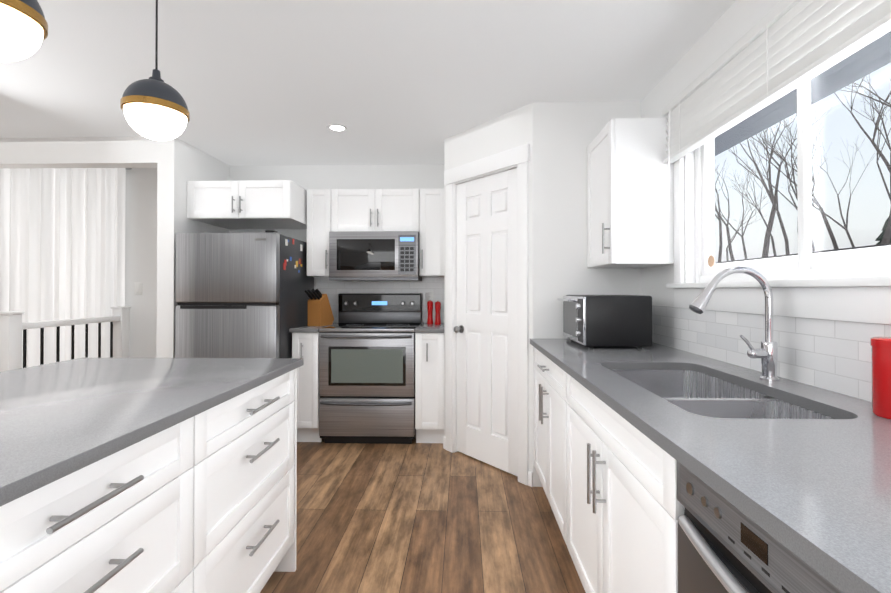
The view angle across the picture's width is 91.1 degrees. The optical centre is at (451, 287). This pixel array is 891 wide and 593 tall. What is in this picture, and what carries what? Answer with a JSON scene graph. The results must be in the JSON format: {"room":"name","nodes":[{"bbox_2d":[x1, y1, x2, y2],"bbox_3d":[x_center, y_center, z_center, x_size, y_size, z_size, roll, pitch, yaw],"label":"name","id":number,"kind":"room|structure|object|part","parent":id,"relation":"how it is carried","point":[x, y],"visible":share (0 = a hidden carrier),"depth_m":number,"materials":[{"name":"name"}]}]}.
{"room":"kitchen","nodes":[
{"label":"kitchen","id":0,"kind":"room"},
{"bbox_2d":[0,137,187,357],"bbox_3d":[-4.053,0.046,3.432,3.890,2.390,0.130,0,0,2],"label":"wall","id":1,"kind":"structure","parent":0,"point":[160,176],"depth_m":3.36,"materials":[{"name":"white paint"}]},
{"bbox_2d":[134,282,141,294],"bbox_3d":[-2.960,0.011,4.124,0.072,0.116,0.008,0,0,2],"label":"switch plate","id":2,"kind":"object","parent":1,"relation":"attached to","point":[137,288],"visible":1,"depth_m":4.12,"materials":[{"name":"white plastic"}]},
{"bbox_2d":[188,144,231,232],"bbox_3d":[-2.163,0.048,3.782,0.130,2.390,0.630,0,0,2],"label":"wall","id":3,"kind":"structure","parent":0,"point":[202,166],"depth_m":3.71,"materials":[{"name":"white paint"}]},
{"bbox_2d":[232,164,439,289],"bbox_3d":[-2.368,0.051,4.173,7.460,2.390,0.120,0,0,2],"label":"wall","id":4,"kind":"structure","parent":0,"point":[418,176],"depth_m":4.08,"materials":[{"name":"white paint"}]},
{"bbox_2d":[187,180,306,229],"bbox_3d":[-1.682,-0.697,3.759,0.830,0.300,0.677,0,0,2],"label":"upper cabinet","id":5,"kind":"object","parent":4,"relation":"attached to","point":[260,204],"visible":0.98,"depth_m":3.47,"materials":[{"name":"white wood"}]},
{"bbox_2d":[307,189,443,276],"bbox_3d":[-0.646,-0.472,3.887,1.202,0.747,0.362,0,0,2],"label":"upper cabinet","id":6,"kind":"object","parent":4,"relation":"attached to","point":[421,211],"visible":0.92,"depth_m":3.75,"materials":[{"name":"white wood"}]},
{"bbox_2d":[329,231,421,280],"bbox_3d":[-0.655,-0.266,3.870,0.754,0.413,0.376,0,0,2],"label":"microwave","id":7,"kind":"object","parent":6,"relation":"attached to","point":[373,255],"visible":1,"depth_m":3.69,"materials":[{"name":"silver metal"}]},
{"bbox_2d":[317,277,443,322],"bbox_3d":[-0.647,0.115,4.063,1.216,0.425,0.008,0,0,2],"label":"wall tile","id":8,"kind":"structure","parent":4,"relation":"attached to","point":[331,289],"depth_m":4.06,"materials":[{"name":"white tile"}]},
{"bbox_2d":[426,293,432,304],"bbox_3d":[-0.206,0.105,4.044,0.070,0.116,0.006,0,0,2],"label":"electrical outlet plate","id":9,"kind":"object","parent":8,"relation":"attached to","point":[429,296],"visible":0.77,"depth_m":4.04,"materials":[{"name":"white plastic"}]},
{"bbox_2d":[0,0,735,165],"bbox_3d":[-2.458,-1.198,0.788,7.460,0.060,6.910,0,0,2],"label":"ceiling","id":10,"kind":"structure","parent":0,"point":[287,82],"depth_m":2.29,"materials":[{"name":"grey paint"}]},
{"bbox_2d":[0,0,47,61],"bbox_3d":[-1.120,-0.861,1.055,0.215,0.608,0.215,0,0,2],"label":"pendant light","id":11,"kind":"object","parent":10,"relation":"hanging from","point":[23,29],"visible":1,"depth_m":1.05,"materials":[{"name":"grey glass"}]},
{"bbox_2d":[0,168,131,367],"bbox_3d":[-4.471,-0.114,4.107,2.920,2.020,0.073,0,0,2],"label":"sheer curtain","id":12,"kind":"object","parent":10,"relation":"hanging from","point":[62,243],"visible":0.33,"depth_m":4.08,"materials":[{"name":"white fabric"}]},
{"bbox_2d":[120,0,189,140],"bbox_3d":[-1.105,-0.857,1.635,0.215,0.608,0.215,0,0,2],"label":"pendant light","id":13,"kind":"object","parent":10,"relation":"hanging from","point":[154,107],"visible":1,"depth_m":1.57,"materials":[{"name":"grey glass"}]},
{"bbox_2d":[326,124,347,131],"bbox_3d":[-0.825,-1.149,3.150,0.155,0.003,0.155,0,0,-5],"label":"recessed light","id":14,"kind":"object","parent":10,"relation":"in","point":[337,127],"visible":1,"depth_m":3.11,"materials":[{"name":"white"}]},
{"bbox_2d":[260,437,585,592],"bbox_3d":[-2.458,1.252,0.770,7.460,0.060,6.910,0,0,2],"label":"floor","id":15,"kind":"structure","parent":0,"point":[414,517],"depth_m":2.24,"materials":[{"name":"brown wood"}]},
{"bbox_2d":[0,306,130,371],"bbox_3d":[-2.997,0.705,3.455,0.110,1.073,1.080,0,0,2],"label":"railing","id":16,"kind":"object","parent":15,"relation":"on","point":[12,326],"visible":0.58,"depth_m":3.24,"materials":[{"name":"white wood"}]},
{"bbox_2d":[0,368,296,592],"bbox_3d":[-1.171,0.776,0.469,0.989,0.888,2.908,0,0,2],"label":"kitchen island","id":17,"kind":"object","parent":15,"relation":"on","point":[205,501],"visible":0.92,"depth_m":1.12,"materials":[{"name":"white wood"}]},
{"bbox_2d":[0,357,303,505],"bbox_3d":[-1.188,0.317,0.464,0.995,0.030,2.950,0,0,2],"label":"island countertop","id":18,"kind":"structure","parent":17,"relation":"on","point":[60,419],"depth_m":1.17,"materials":[{"name":"grey stone"}]},
{"bbox_2d":[175,230,313,357],"bbox_3d":[-1.654,0.411,3.621,0.757,1.662,0.821,0,0,2],"label":"fridge","id":19,"kind":"object","parent":15,"relation":"on","point":[241,295],"visible":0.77,"depth_m":3.22,"materials":[{"name":"grey metal"}]},
{"bbox_2d":[289,323,443,442],"bbox_3d":[-0.656,0.784,3.720,1.214,0.918,0.676,0,0,2],"label":"base cabinet","id":20,"kind":"object","parent":15,"relation":"on","point":[429,387],"depth_m":3.43,"materials":[{"name":"white wood"}]},
{"bbox_2d":[304,289,333,325],"bbox_3d":[-1.133,0.168,3.724,0.125,0.312,0.267,0,0,20],"label":"knife block","id":21,"kind":"object","parent":20,"relation":"on","point":[320,313],"visible":1,"depth_m":3.67,"materials":[{"name":"brown wood"}]},
{"bbox_3d":[-0.656,0.340,3.728,1.214,0.030,0.656,0,0,2],"label":"top of the back run of cabinets","id":22,"kind":"part","parent":20,"relation":"part of","materials":[{"name":"grey stone"}]},
{"bbox_2d":[427,300,432,323],"bbox_3d":[-0.190,0.218,3.864,0.056,0.214,0.056,0,0,2],"label":"grinder","id":23,"kind":"object","parent":20,"relation":"on","point":[430,311],"visible":1,"depth_m":3.84,"materials":[{"name":"red plastic"}]},
{"bbox_2d":[435,301,440,324],"bbox_3d":[-0.121,0.221,3.842,0.056,0.209,0.056,0,0,2],"label":"grinder","id":24,"kind":"object","parent":20,"relation":"on","point":[437,312],"visible":1,"depth_m":3.82,"materials":[{"name":"red plastic"}]},
{"bbox_2d":[319,293,421,443],"bbox_3d":[-0.660,0.648,3.704,0.754,1.190,0.694,0,0,2],"label":"range","id":25,"kind":"object","parent":15,"relation":"on","point":[367,368],"visible":0.98,"depth_m":3.42,"materials":[{"name":"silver metal"}]},
{"bbox_2d":[534,347,557,522],"bbox_3d":[0.827,0.789,2.241,0.661,0.888,0.919,0,0,2],"label":"base cabinet","id":26,"kind":"object","parent":15,"relation":"on","point":[545,370],"depth_m":2.27,"materials":[{"name":"white wood"}]},
{"bbox_2d":[654,443,683,592],"bbox_3d":[0.784,0.777,0.584,0.661,0.888,0.725,0,0,2],"label":"base cabinet","id":27,"kind":"object","parent":15,"relation":"on","point":[667,509],"depth_m":0.95,"materials":[{"name":"white wood"}]},
{"bbox_2d":[558,366,783,592],"bbox_3d":[0.805,0.783,1.396,0.661,0.888,1.014,0,0,2],"label":"base cabinet","id":28,"kind":"object","parent":15,"relation":"on","point":[607,474],"depth_m":1.35,"materials":[{"name":"white wood"}]},
{"bbox_2d":[530,339,890,592],"bbox_3d":[0.781,0.321,1.031,0.681,0.030,3.348,0,0,2],"label":"countertop","id":29,"kind":"structure","parent":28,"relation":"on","point":[815,494],"depth_m":0.81,"materials":[{"name":"grey stone"}]},
{"bbox_2d":[557,295,651,348],"bbox_3d":[0.832,0.179,2.449,0.392,0.272,0.460,0,0,2],"label":"toaster oven","id":30,"kind":"object","parent":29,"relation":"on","point":[591,321],"visible":1,"depth_m":2.22,"materials":[{"name":"black metal"}]},
{"bbox_2d":[609,369,833,418],"bbox_3d":[0.790,0.447,1.416,0.412,0.215,0.812,0,0,2],"label":"sink","id":31,"kind":"object","parent":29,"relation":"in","point":[698,393],"visible":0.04,"depth_m":1.46,"materials":[{"name":"metal"}]},
{"bbox_2d":[689,266,778,380],"bbox_3d":[0.944,0.119,1.458,0.289,0.379,0.067,0,0,2],"label":"faucet","id":32,"kind":"object","parent":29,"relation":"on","point":[767,352],"visible":1,"depth_m":1.45,"materials":[{"name":"silver metal"}]},
{"bbox_2d":[870,337,890,418],"bbox_3d":[1.050,0.213,1.030,0.090,0.185,0.090,0,0,2],"label":"canister","id":33,"kind":"object","parent":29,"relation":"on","point":[881,376],"visible":1,"depth_m":1.02,"materials":[{"name":"red"}]},
{"bbox_2d":[677,461,842,592],"bbox_3d":[0.749,0.778,0.585,0.680,0.885,0.596,0,0,2],"label":"dishwasher","id":34,"kind":"object","parent":15,"relation":"on","point":[725,546],"visible":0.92,"depth_m":0.71,"materials":[{"name":"metal"}]},
{"bbox_2d":[440,164,443,188],"bbox_3d":[0.003,0.048,3.710,0.100,2.390,0.660,0,0,2],"label":"wall","id":35,"kind":"structure","parent":0,"point":[441,165],"depth_m":4.06,"materials":[{"name":"white paint"}]},
{"bbox_2d":[444,102,532,471],"bbox_3d":[0.262,0.043,3.081,0.100,2.390,0.870,0,-1,-40],"label":"wall","id":36,"kind":"structure","parent":0,"point":[508,130],"depth_m":2.91,"materials":[{"name":"white paint"}]},
{"bbox_2d":[454,168,517,475],"bbox_3d":[0.242,0.224,3.066,0.464,2.004,0.500,0,0,2],"label":"pantry door","id":37,"kind":"structure","parent":36,"relation":"in","point":[486,329],"depth_m":3.04,"materials":[{"name":"white wood"}]},
{"bbox_2d":[443,143,532,486],"bbox_3d":[0.253,0.171,3.073,0.124,2.135,0.870,0,-1,-40],"label":"door frame","id":38,"kind":"structure","parent":36,"relation":"attached to","point":[518,157],"depth_m":2.87,"materials":[{"name":"white wood"}]},
{"bbox_2d":[533,101,639,486],"bbox_3d":[0.831,0.041,2.758,0.650,2.390,0.120,0,0,2],"label":"wall","id":39,"kind":"structure","parent":0,"point":[563,132],"depth_m":2.71,"materials":[{"name":"white paint"}]},
{"bbox_2d":[640,0,864,399],"bbox_3d":[1.196,0.026,0.678,0.150,2.390,6.660,0,0,2],"label":"wall","id":40,"kind":"structure","parent":0,"point":[742,15],"depth_m":2.17,"materials":[{"name":"white paint"}]},
{"bbox_2d":[587,118,673,267],"bbox_3d":[0.980,-0.498,2.482,0.372,0.755,0.448,0,0,2],"label":"upper cabinet","id":41,"kind":"object","parent":40,"relation":"attached to","point":[630,215],"visible":1,"depth_m":2.26,"materials":[{"name":"white wood"}]},
{"bbox_2d":[652,305,890,401],"bbox_3d":[1.126,0.200,1.023,0.008,0.212,3.350,0,0,2],"label":"wall tile","id":42,"kind":"structure","parent":40,"relation":"attached to","point":[834,355],"depth_m":1.46,"materials":[{"name":"white tile"}]},
{"bbox_2d":[666,32,890,324],"bbox_3d":[1.171,-0.413,1.464,0.160,1.020,1.605,0,0,2],"label":"window","id":43,"kind":"structure","parent":40,"relation":"in","point":[804,286],"depth_m":1.51,"materials":[{"name":"white"}]},
{"bbox_2d":[662,0,890,200],"bbox_3d":[1.081,-0.679,1.471,0.070,0.492,1.559,0,0,2],"label":"window blinds","id":44,"kind":"object","parent":43,"relation":"attached to","point":[782,48],"visible":1,"depth_m":1.48,"materials":[{"name":"white plastic"}]},
{"bbox_2d":[715,31,890,154],"bbox_3d":[1.534,-0.962,1.946,0.440,0.135,8.000,0,0,2],"label":"roof canopy","id":45,"kind":"object","parent":40,"relation":"attached to","point":[844,76],"depth_m":1.96,"materials":[{"name":"grey"}]},
{"label":"outside","id":46,"kind":"structure","parent":0,"visible":0},
{"bbox_2d":[715,245,890,268],"bbox_3d":[46.432,0.744,28.760,88.510,2.550,120.000,0,0,2],"label":"snow","id":47,"kind":"object","parent":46,"point":[826,255],"depth_m":8.38,"materials":[{"name":"white snow"}]},
{"bbox_2d":[715,76,890,263],"bbox_3d":[18.545,-4.909,32.537,20.337,8.789,54.000,0,0,2],"label":"trees","id":48,"kind":"object","parent":47,"relation":"on","point":[879,238],"depth_m":16.46,"materials":[{"name":"grey plant"}]}
]}

